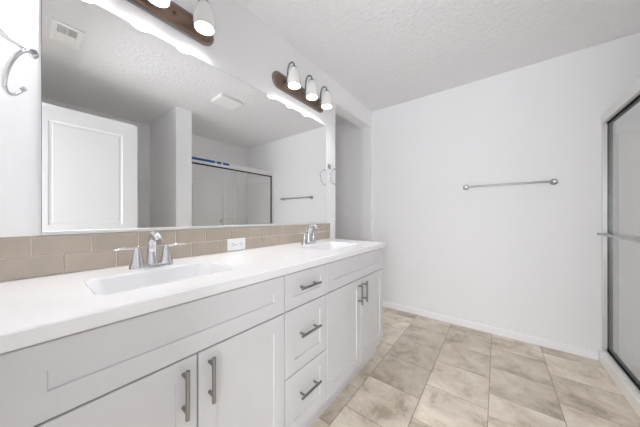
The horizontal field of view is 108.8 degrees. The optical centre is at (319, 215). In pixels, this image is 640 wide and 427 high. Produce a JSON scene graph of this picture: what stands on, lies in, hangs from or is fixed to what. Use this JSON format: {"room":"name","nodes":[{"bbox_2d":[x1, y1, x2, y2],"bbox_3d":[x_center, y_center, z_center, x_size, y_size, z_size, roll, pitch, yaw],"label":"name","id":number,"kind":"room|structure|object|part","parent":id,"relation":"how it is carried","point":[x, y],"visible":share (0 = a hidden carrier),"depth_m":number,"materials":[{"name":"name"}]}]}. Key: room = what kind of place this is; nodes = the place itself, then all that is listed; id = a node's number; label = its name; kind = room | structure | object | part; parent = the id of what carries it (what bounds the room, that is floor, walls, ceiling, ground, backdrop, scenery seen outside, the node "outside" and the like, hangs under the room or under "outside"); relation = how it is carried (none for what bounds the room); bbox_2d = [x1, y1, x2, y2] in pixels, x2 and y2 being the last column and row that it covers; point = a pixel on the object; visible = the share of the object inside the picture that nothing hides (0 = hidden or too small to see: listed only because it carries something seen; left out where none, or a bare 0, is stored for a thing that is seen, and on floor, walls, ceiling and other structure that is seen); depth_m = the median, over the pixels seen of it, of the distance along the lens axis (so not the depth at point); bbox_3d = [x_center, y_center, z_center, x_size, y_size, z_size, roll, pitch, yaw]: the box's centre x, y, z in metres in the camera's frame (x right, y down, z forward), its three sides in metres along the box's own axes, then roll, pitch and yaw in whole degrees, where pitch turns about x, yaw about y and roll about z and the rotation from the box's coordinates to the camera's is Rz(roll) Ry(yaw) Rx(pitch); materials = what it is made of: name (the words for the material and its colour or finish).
{"room":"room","nodes":[
{"label":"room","id":0,"kind":"room"},
{"bbox_2d":[0,0,371,281],"bbox_3d":[-0.237,-0.106,1.855,0.122,2.440,2.798,0,0,38],"label":"wall","id":1,"kind":"structure","parent":0,"point":[244,47],"depth_m":1.12,"materials":[{"name":"white paint"}]},
{"bbox_2d":[0,223,329,281],"bbox_3d":[-0.473,0.139,1.442,0.008,0.142,1.854,0,0,38],"label":"backsplash","id":2,"kind":"structure","parent":1,"relation":"attached to","point":[21,257],"depth_m":0.93,"materials":[{"name":"beige tile"}]},
{"bbox_2d":[227,238,244,250],"bbox_3d":[-0.504,0.172,1.387,0.008,0.072,0.120,0,0,38],"label":"electrical outlet","id":3,"kind":"object","parent":2,"relation":"attached to","point":[237,243],"visible":1,"depth_m":1.38,"materials":[{"name":"white plastic"}]},
{"bbox_2d":[230,242,235,247],"bbox_3d":[-0.518,0.172,1.366,0.003,0.035,0.039,0,0,38],"label":"receptacle","id":4,"kind":"object","parent":3,"relation":"attached to","point":[232,244],"depth_m":1.36,"materials":[{"name":"grey plastic"}]},
{"bbox_2d":[238,241,242,246],"bbox_3d":[-0.487,0.172,1.406,0.003,0.035,0.039,0,0,38],"label":"receptacle","id":5,"kind":"object","parent":3,"relation":"attached to","point":[240,243],"depth_m":1.40,"materials":[{"name":"grey plastic"}]},
{"bbox_2d":[127,0,214,45],"bbox_3d":[-0.717,-1.017,0.996,0.167,0.186,0.604,0,0,38],"label":"vanity light","id":6,"kind":"object","parent":1,"relation":"attached to","point":[199,26],"visible":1,"depth_m":1.11,"materials":[{"name":"brown metal"}]},
{"bbox_3d":[-0.690,-0.990,0.975,0.099,0.131,0.099,0,0,38],"label":"lamp shade","id":7,"kind":"part","parent":6,"relation":"part of","materials":[{"name":"white glass"}]},
{"bbox_3d":[-0.570,-0.990,1.131,0.099,0.131,0.099,0,0,38],"label":"lamp shade","id":8,"kind":"part","parent":6,"relation":"part of","materials":[{"name":"white glass"}]},
{"bbox_2d":[41,0,325,234],"bbox_3d":[-0.457,-0.385,1.462,0.008,0.904,1.677,0,0,38],"label":"wall mirror","id":9,"kind":"object","parent":1,"relation":"attached to","point":[139,132],"visible":1,"depth_m":1.06,"materials":[{"name":"grey mirror"}]},
{"bbox_2d":[272,61,332,112],"bbox_3d":[-0.090,-1.017,1.808,0.167,0.186,0.604,0,0,38],"label":"vanity light","id":10,"kind":"object","parent":1,"relation":"attached to","point":[291,84],"visible":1,"depth_m":1.75,"materials":[{"name":"white glass"}]},
{"bbox_3d":[-0.220,-1.039,1.659,0.101,0.142,0.036,0,0,38],"label":"arm","id":11,"kind":"part","parent":10,"relation":"part of","materials":[{"name":"grey metal"}]},
{"bbox_3d":[-0.184,-0.990,1.631,0.099,0.131,0.099,0,0,38],"label":"lamp shade","id":12,"kind":"part","parent":10,"relation":"part of","materials":[{"name":"white glass"}]},
{"bbox_3d":[-0.144,-0.986,1.849,0.014,0.099,0.583,0,0,38],"label":"plate","id":13,"kind":"part","parent":10,"relation":"part of","materials":[{"name":"brown metal"}]},
{"bbox_3d":[-0.099,-1.039,1.815,0.101,0.142,0.036,0,0,38],"label":"arm","id":14,"kind":"part","parent":10,"relation":"part of","materials":[{"name":"grey metal"}]},
{"bbox_3d":[-0.063,-0.990,1.787,0.099,0.131,0.099,0,0,38],"label":"lamp shade","id":15,"kind":"part","parent":10,"relation":"part of","materials":[{"name":"white glass"}]},
{"bbox_3d":[0.021,-1.039,1.971,0.101,0.142,0.036,0,0,38],"label":"arm","id":16,"kind":"part","parent":10,"relation":"part of","materials":[{"name":"grey metal"}]},
{"bbox_3d":[0.057,-0.990,1.943,0.099,0.131,0.099,0,0,38],"label":"lamp shade","id":17,"kind":"part","parent":10,"relation":"part of","materials":[{"name":"white glass"}]},
{"bbox_2d":[327,164,338,184],"bbox_3d":[0.117,-0.394,2.147,0.081,0.202,0.148,0,0,38],"label":"towel ring","id":18,"kind":"object","parent":1,"relation":"attached to","point":[329,166],"visible":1,"depth_m":2.14,"materials":[{"name":"silver metal"}]},
{"bbox_2d":[238,0,639,122],"bbox_3d":[0.263,-1.366,1.470,4.620,0.080,3.038,0,0,38],"label":"ceiling","id":19,"kind":"structure","parent":0,"point":[384,53],"depth_m":1.67,"materials":[{"name":"white paint"}]},
{"bbox_2d":[311,307,639,426],"bbox_3d":[-0.350,1.154,0.676,4.620,0.080,5.043,0,0,38],"label":"floor","id":20,"kind":"structure","parent":0,"point":[424,371],"depth_m":1.51,"materials":[{"name":"beige tile"}]},
{"bbox_2d":[0,275,283,426],"bbox_3d":[-0.567,0.680,0.853,0.572,0.867,0.717,0,0,38],"label":"base cabinet","id":21,"kind":"object","parent":20,"relation":"on","point":[216,360],"visible":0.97,"depth_m":0.63,"materials":[{"name":"white paint"}]},
{"bbox_3d":[-0.487,0.701,0.562,0.019,0.565,0.350,0,0,38],"label":"door","id":22,"kind":"part","parent":21,"relation":"part of","materials":[{"name":"white paint"}]},
{"bbox_3d":[-0.383,0.507,0.654,0.036,0.140,0.012,0,0,38],"label":"handle","id":23,"kind":"part","parent":21,"relation":"part of","materials":[{"name":"silver metal"}]},
{"bbox_2d":[0,238,386,353],"bbox_3d":[-0.254,0.275,1.274,0.559,0.126,1.854,0,0,38],"label":"countertop","id":24,"kind":"structure","parent":21,"relation":"on","point":[36,310],"depth_m":0.72,"materials":[{"name":"white stone"}]},
{"bbox_2d":[112,231,186,269],"bbox_3d":[-0.684,0.136,0.949,0.122,0.151,0.259,0,0,38],"label":"faucet","id":25,"kind":"object","parent":24,"relation":"on","point":[155,237],"visible":1,"depth_m":0.95,"materials":[{"name":"silver metal"}]},
{"bbox_3d":[-0.754,0.132,0.896,0.025,0.020,0.092,0,0,29],"label":"lever","id":26,"kind":"part","parent":25,"relation":"part of","materials":[{"name":"silver metal"}]},
{"bbox_3d":[-0.738,0.171,0.926,0.052,0.069,0.052,0,0,38],"label":"handle","id":27,"kind":"part","parent":25,"relation":"part of","materials":[{"name":"silver metal"}]},
{"bbox_3d":[-0.707,0.205,0.966,0.056,0.013,0.156,0,0,38],"label":"plate","id":28,"kind":"part","parent":25,"relation":"part of","materials":[{"name":"silver metal"}]},
{"bbox_3d":[-0.683,0.133,0.948,0.116,0.145,0.047,0,0,38],"label":"spout","id":29,"kind":"part","parent":25,"relation":"part of","materials":[{"name":"silver metal"}]},
{"bbox_3d":[-0.676,0.171,1.007,0.052,0.069,0.052,0,0,38],"label":"handle","id":30,"kind":"part","parent":25,"relation":"part of","materials":[{"name":"silver metal"}]},
{"bbox_3d":[-0.651,0.132,1.030,0.092,0.020,0.025,0,0,-43],"label":"lever","id":31,"kind":"part","parent":25,"relation":"part of","materials":[{"name":"silver metal"}]},
{"bbox_2d":[84,261,236,294],"bbox_3d":[-0.556,0.276,0.846,0.261,0.125,0.423,0,0,38],"label":"basin","id":32,"kind":"object","parent":24,"relation":"in","point":[120,283],"depth_m":0.89,"materials":[{"name":"white ceramic"}]},
{"bbox_2d":[299,224,320,243],"bbox_3d":[-0.061,0.136,1.755,0.122,0.151,0.259,0,0,38],"label":"faucet","id":33,"kind":"object","parent":24,"relation":"on","point":[308,238],"visible":1,"depth_m":1.75,"materials":[{"name":"silver metal"}]},
{"bbox_3d":[-0.115,0.171,1.733,0.052,0.069,0.052,0,0,38],"label":"handle","id":34,"kind":"part","parent":33,"relation":"part of","materials":[{"name":"silver metal"}]},
{"bbox_3d":[-0.060,0.133,1.754,0.116,0.145,0.047,0,0,38],"label":"spout","id":35,"kind":"part","parent":33,"relation":"part of","materials":[{"name":"silver metal"}]},
{"bbox_3d":[-0.053,0.171,1.813,0.052,0.069,0.052,0,0,38],"label":"handle","id":36,"kind":"part","parent":33,"relation":"part of","materials":[{"name":"silver metal"}]},
{"bbox_2d":[300,242,356,249],"bbox_3d":[0.075,0.276,1.663,0.261,0.125,0.423,0,0,38],"label":"basin","id":37,"kind":"object","parent":24,"relation":"in","point":[324,245],"depth_m":1.80,"materials":[{"name":"white ceramic"}]},
{"bbox_3d":[-0.336,0.507,0.714,0.036,0.140,0.012,0,0,38],"label":"handle","id":38,"kind":"part","parent":21,"relation":"part of","materials":[{"name":"silver metal"}]},
{"bbox_3d":[-0.268,0.701,0.847,0.019,0.565,0.358,0,0,38],"label":"door","id":39,"kind":"part","parent":21,"relation":"part of","materials":[{"name":"white paint"}]},
{"bbox_2d":[284,264,326,426],"bbox_3d":[-0.254,0.680,1.259,0.572,0.867,0.307,0,0,38],"label":"base cabinet","id":40,"kind":"object","parent":20,"relation":"on","point":[305,296],"visible":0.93,"depth_m":1.09,"materials":[{"name":"white paint"}]},
{"bbox_3d":[-0.063,0.848,1.112,0.019,0.272,0.303,0,0,38],"label":"drawer","id":41,"kind":"part","parent":40,"relation":"part of","materials":[{"name":"white paint"}]},
{"bbox_3d":[-0.063,0.562,1.112,0.019,0.288,0.303,0,0,38],"label":"drawer","id":42,"kind":"part","parent":40,"relation":"part of","materials":[{"name":"white paint"}]},
{"bbox_3d":[-0.063,0.335,1.112,0.019,0.157,0.303,0,0,38],"label":"drawer","id":43,"kind":"part","parent":40,"relation":"part of","materials":[{"name":"white paint"}]},
{"bbox_3d":[-0.046,0.820,1.090,0.036,0.012,0.140,0,0,38],"label":"handle","id":44,"kind":"part","parent":40,"relation":"part of","materials":[{"name":"silver metal"}]},
{"bbox_3d":[-0.046,0.542,1.090,0.036,0.012,0.140,0,0,38],"label":"handle","id":45,"kind":"part","parent":40,"relation":"part of","materials":[{"name":"silver metal"}]},
{"bbox_3d":[-0.046,0.328,1.090,0.036,0.012,0.140,0,0,38],"label":"handle","id":46,"kind":"part","parent":40,"relation":"part of","materials":[{"name":"silver metal"}]},
{"bbox_2d":[318,248,382,417],"bbox_3d":[0.072,0.680,1.682,0.572,0.867,0.758,0,0,38],"label":"base cabinet","id":47,"kind":"object","parent":20,"relation":"on","point":[354,293],"visible":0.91,"depth_m":1.46,"materials":[{"name":"white paint"}]},
{"bbox_3d":[0.150,0.701,1.388,0.019,0.565,0.384,0,0,38],"label":"door","id":48,"kind":"part","parent":47,"relation":"part of","materials":[{"name":"white paint"}]},
{"bbox_3d":[0.263,0.335,1.535,0.019,0.157,0.754,0,0,38],"label":"false drawer","id":49,"kind":"part","parent":47,"relation":"part of","materials":[{"name":"white paint"}]},
{"bbox_3d":[0.265,0.507,1.492,0.036,0.140,0.012,0,0,38],"label":"handle","id":50,"kind":"part","parent":47,"relation":"part of","materials":[{"name":"silver metal"}]},
{"bbox_3d":[0.308,0.507,1.549,0.036,0.140,0.012,0,0,38],"label":"handle","id":51,"kind":"part","parent":47,"relation":"part of","materials":[{"name":"silver metal"}]},
{"bbox_3d":[0.382,0.701,1.689,0.019,0.565,0.365,0,0,38],"label":"door","id":52,"kind":"part","parent":47,"relation":"part of","materials":[{"name":"white paint"}]},
{"bbox_2d":[598,130,639,417],"bbox_3d":[2.036,0.246,0.976,0.788,1.735,1.411,0,0,38],"label":"shower surround","id":53,"kind":"object","parent":20,"relation":"on","point":[628,141],"visible":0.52,"depth_m":1.67,"materials":[{"name":"white"}]},
{"bbox_2d":[597,78,639,395],"bbox_3d":[1.748,0.126,1.198,0.097,1.804,1.411,0,0,38],"label":"shower door","id":54,"kind":"structure","parent":53,"relation":"in","point":[630,98],"depth_m":1.72,"materials":[{"name":"silver metal"}]},
{"bbox_3d":[1.760,-0.742,1.189,0.066,0.068,1.411,0,0,38],"label":"header rail","id":55,"kind":"part","parent":54,"relation":"part of","materials":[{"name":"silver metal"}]},
{"bbox_3d":[2.493,0.216,1.505,0.678,1.675,0.015,0,0,38],"label":"panel","id":56,"kind":"part","parent":53,"relation":"part of","materials":[{"name":"white"}]},
{"bbox_2d":[335,33,639,365],"bbox_3d":[1.146,-0.106,2.631,4.400,2.440,0.120,0,0,38],"label":"wall","id":57,"kind":"structure","parent":0,"point":[520,258],"depth_m":2.13,"materials":[{"name":"white paint"}]},
{"bbox_2d":[383,301,598,359],"bbox_3d":[0.757,1.081,2.846,3.520,0.065,0.016,0,0,38],"label":"baseboard","id":58,"kind":"structure","parent":57,"relation":"attached to","point":[591,354],"depth_m":2.12,"materials":[{"name":"white paint"}]},
{"bbox_2d":[463,179,557,189],"bbox_3d":[1.694,-0.286,2.087,0.676,0.052,0.071,0,0,38],"label":"towel bar","id":59,"kind":"object","parent":57,"relation":"attached to","point":[553,181],"visible":1,"depth_m":2.03,"materials":[{"name":"silver metal"}]},
{"bbox_3d":[-0.637,-0.106,0.321,4.400,2.440,0.120,0,0,38],"label":"wall","id":60,"kind":"structure","parent":0,"visible":0},
{"bbox_2d":[0,27,38,95],"bbox_3d":[-0.884,-0.459,0.661,0.116,0.218,0.119,0,0,5],"label":"towel ring","id":61,"kind":"object","parent":60,"relation":"attached to","point":[32,53],"visible":1,"depth_m":0.65,"materials":[{"name":"silver metal"}]},
{"bbox_3d":[-0.891,-0.516,0.662,0.026,0.071,0.101,0,0,38],"label":"post","id":62,"kind":"part","parent":61,"relation":"part of","materials":[{"name":"silver metal"}]}
]}

